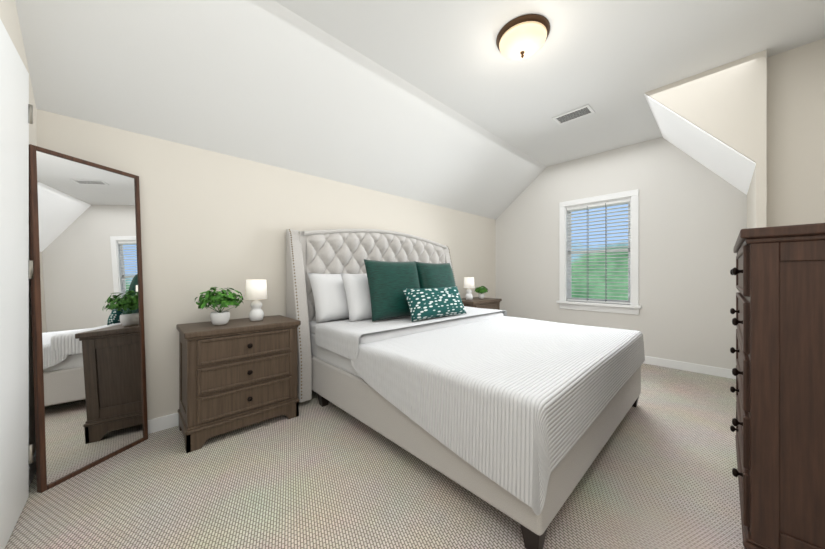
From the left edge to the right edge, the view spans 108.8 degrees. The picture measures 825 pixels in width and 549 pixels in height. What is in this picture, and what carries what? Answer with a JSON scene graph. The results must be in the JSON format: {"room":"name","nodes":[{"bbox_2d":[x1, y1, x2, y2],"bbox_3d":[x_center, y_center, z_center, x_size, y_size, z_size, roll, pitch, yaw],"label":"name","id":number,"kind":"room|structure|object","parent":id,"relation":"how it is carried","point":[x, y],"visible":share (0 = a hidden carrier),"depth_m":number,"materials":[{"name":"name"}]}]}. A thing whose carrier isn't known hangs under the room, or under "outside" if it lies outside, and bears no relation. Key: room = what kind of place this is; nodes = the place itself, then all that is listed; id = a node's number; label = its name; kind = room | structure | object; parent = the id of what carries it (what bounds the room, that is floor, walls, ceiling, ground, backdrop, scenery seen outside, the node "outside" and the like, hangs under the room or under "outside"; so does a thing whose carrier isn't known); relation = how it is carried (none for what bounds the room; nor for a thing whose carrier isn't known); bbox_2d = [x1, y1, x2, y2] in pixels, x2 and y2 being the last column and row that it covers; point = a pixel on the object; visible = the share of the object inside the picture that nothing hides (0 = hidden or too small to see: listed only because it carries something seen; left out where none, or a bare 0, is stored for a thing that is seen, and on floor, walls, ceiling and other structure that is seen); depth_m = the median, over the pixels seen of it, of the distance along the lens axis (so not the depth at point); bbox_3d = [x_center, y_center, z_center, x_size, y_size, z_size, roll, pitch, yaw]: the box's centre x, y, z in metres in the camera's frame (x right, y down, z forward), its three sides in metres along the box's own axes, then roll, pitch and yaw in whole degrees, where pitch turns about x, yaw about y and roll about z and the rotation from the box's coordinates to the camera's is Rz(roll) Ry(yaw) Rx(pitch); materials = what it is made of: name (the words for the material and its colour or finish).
{"room":"bedroom","nodes":[
{"label":"bedroom","id":0,"kind":"room"},
{"bbox_2d":[0,0,36,453],"bbox_3d":[-1.073,-0.298,0.462,0.120,2.790,3.560,0,0,-44],"label":"wall","id":1,"kind":"structure","parent":0,"point":[9,17],"depth_m":1.59,"materials":[{"name":"beige paint"}]},
{"bbox_2d":[0,19,32,548],"bbox_3d":[-1.587,0.037,1.125,0.048,2.120,1.050,0,0,-44],"label":"door","id":2,"kind":"structure","parent":1,"relation":"attached to","point":[16,275],"depth_m":1.25,"materials":[{"name":"white paint"}]},
{"bbox_2d":[29,450,36,484],"bbox_3d":[-2.052,1.050,1.594,0.019,0.095,0.270,0,0,-44],"label":"baseboard","id":3,"kind":"structure","parent":1,"relation":"attached to","point":[32,467],"depth_m":1.58,"materials":[{"name":"white"}]},
{"bbox_2d":[37,109,495,419],"bbox_3d":[-0.405,0.045,3.469,5.230,2.104,0.120,0,0,-44],"label":"wall","id":4,"kind":"structure","parent":0,"point":[209,219],"depth_m":2.31,"materials":[{"name":"beige paint"}]},
{"bbox_2d":[148,413,178,433],"bbox_3d":[-0.359,1.050,3.420,4.990,0.095,0.015,0,0,-44],"label":"baseboard","id":5,"kind":"structure","parent":4,"relation":"attached to","point":[162,423],"depth_m":2.08,"materials":[{"name":"white"}]},
{"bbox_2d":[5,363,743,548],"bbox_3d":[0.928,1.147,2.066,5.290,0.100,4.050,0,0,-44],"label":"floor","id":6,"kind":"structure","parent":0,"point":[314,474],"depth_m":1.48,"materials":[{"name":"beige carpet"}]},
{"bbox_2d":[29,144,147,492],"bbox_3d":[-1.864,0.218,1.737,0.107,1.760,0.500,0,0,11],"label":"floor mirror","id":7,"kind":"object","parent":6,"relation":"on","point":[89,360],"visible":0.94,"depth_m":1.68,"materials":[{"name":"brown wood"}]},
{"bbox_2d":[176,315,300,452],"bbox_3d":[-1.272,0.727,2.197,0.720,0.740,0.464,0,0,-44],"label":"nightstand","id":8,"kind":"object","parent":6,"relation":"on","point":[234,374],"visible":1,"depth_m":2.02,"materials":[{"name":"brown wood"}]},
{"bbox_2d":[194,287,242,324],"bbox_3d":[-1.369,0.222,2.103,0.301,0.269,0.302,0,0,-44],"label":"plant","id":9,"kind":"object","parent":8,"relation":"on","point":[221,298],"visible":1,"depth_m":2.05,"materials":[{"name":"green plant"}]},
{"bbox_2d":[245,279,266,320],"bbox_3d":[-1.210,0.198,2.291,0.152,0.316,0.152,0,0,-44],"label":"lamp","id":10,"kind":"object","parent":8,"relation":"on","point":[256,290],"visible":1,"depth_m":2.25,"materials":[{"name":"white ceramic"}]},
{"bbox_2d":[286,229,644,548],"bbox_3d":[0.442,0.299,2.591,2.210,1.595,2.259,0,0,-44],"label":"bed","id":11,"kind":"object","parent":6,"relation":"on","point":[401,345],"visible":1,"depth_m":1.83,"materials":[{"name":"white fabric"}]},
{"bbox_2d":[461,297,501,309],"bbox_3d":[0.910,0.727,4.269,0.720,0.740,0.464,0,0,-44],"label":"nightstand","id":12,"kind":"object","parent":6,"relation":"on","point":[486,303],"visible":0.19,"depth_m":4.11,"materials":[{"name":"brown wood"}]},
{"bbox_2d":[464,277,474,299],"bbox_3d":[0.798,0.198,4.170,0.152,0.316,0.152,0,0,-44],"label":"lamp","id":13,"kind":"object","parent":12,"relation":"on","point":[468,282],"visible":1,"depth_m":4.12,"materials":[{"name":"white ceramic"}]},
{"bbox_2d":[474,286,487,298],"bbox_3d":[1.022,0.261,4.343,0.198,0.191,0.208,0,0,-44],"label":"plant","id":14,"kind":"object","parent":12,"relation":"on","point":[479,290],"visible":1,"depth_m":4.31,"materials":[{"name":"green plant"}]},
{"bbox_2d":[730,223,824,548],"bbox_3d":[1.727,0.467,1.231,1.050,1.260,0.544,0,0,-44],"label":"dresser","id":15,"kind":"object","parent":6,"relation":"on","point":[778,372],"visible":1,"depth_m":1.00,"materials":[{"name":"brown wood"}]},
{"bbox_2d":[15,0,824,219],"bbox_3d":[0.780,-1.360,2.221,5.230,0.806,3.560,0,0,-44],"label":"ceiling","id":16,"kind":"structure","parent":0,"point":[445,103],"depth_m":2.13,"materials":[{"name":"white paint"}]},
{"bbox_2d":[496,14,549,60],"bbox_3d":[0.757,-1.567,2.035,0.348,0.149,0.348,0,0,-44],"label":"ceiling light","id":17,"kind":"object","parent":16,"relation":"attached to","point":[522,37],"visible":1,"depth_m":1.95,"materials":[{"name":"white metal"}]},
{"bbox_2d":[552,104,594,124],"bbox_3d":[1.653,-1.636,3.037,0.200,0.012,0.340,0,0,-44],"label":"ceiling vent","id":18,"kind":"object","parent":16,"relation":"in","point":[577,113],"visible":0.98,"depth_m":3.03,"materials":[{"name":"white metal"}]},
{"bbox_2d":[496,137,746,368],"bbox_3d":[2.464,-0.298,4.159,0.120,2.790,3.070,0,0,-44],"label":"wall","id":19,"kind":"structure","parent":0,"point":[692,217],"depth_m":3.56,"materials":[{"name":"white paint"}]},
{"bbox_2d":[556,189,641,314],"bbox_3d":[2.525,-0.281,4.051,0.180,1.565,1.000,0,0,-44],"label":"window","id":20,"kind":"structure","parent":19,"relation":"in","point":[630,198],"depth_m":4.00,"materials":[{"name":"white"}]},
{"bbox_2d":[643,356,735,378],"bbox_3d":[2.447,1.050,4.074,0.019,0.095,2.870,0,0,-44],"label":"baseboard","id":21,"kind":"structure","parent":19,"relation":"attached to","point":[710,370],"depth_m":3.34,"materials":[{"name":"white"}]},
{"bbox_2d":[644,94,755,194],"bbox_3d":[2.769,-1.228,2.857,1.226,0.822,0.659,0,0,-44],"label":"ceiling slope","id":22,"kind":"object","parent":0,"point":[730,165],"visible":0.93,"depth_m":2.73,"materials":[{"name":"white paint"}]},
{"bbox_2d":[645,53,755,162],"bbox_3d":[2.806,-1.248,2.891,1.330,0.830,0.660,0,0,-44],"label":"wall","id":23,"kind":"structure","parent":0,"point":[719,103],"depth_m":2.31,"materials":[{"name":"beige paint"}]},
{"bbox_2d":[747,38,824,228],"bbox_3d":[1.819,-0.298,1.127,5.230,2.790,0.540,0,0,-44],"label":"wall","id":24,"kind":"structure","parent":0,"point":[795,136],"depth_m":2.16,"materials":[{"name":"beige paint"}]},
{"label":"outside","id":25,"kind":"structure","parent":0,"visible":0},
{"bbox_2d":[572,204,627,299],"bbox_3d":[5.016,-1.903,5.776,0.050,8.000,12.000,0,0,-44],"label":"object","id":26,"kind":"structure","parent":25,"point":[580,284],"depth_m":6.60,"materials":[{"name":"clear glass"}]}
]}

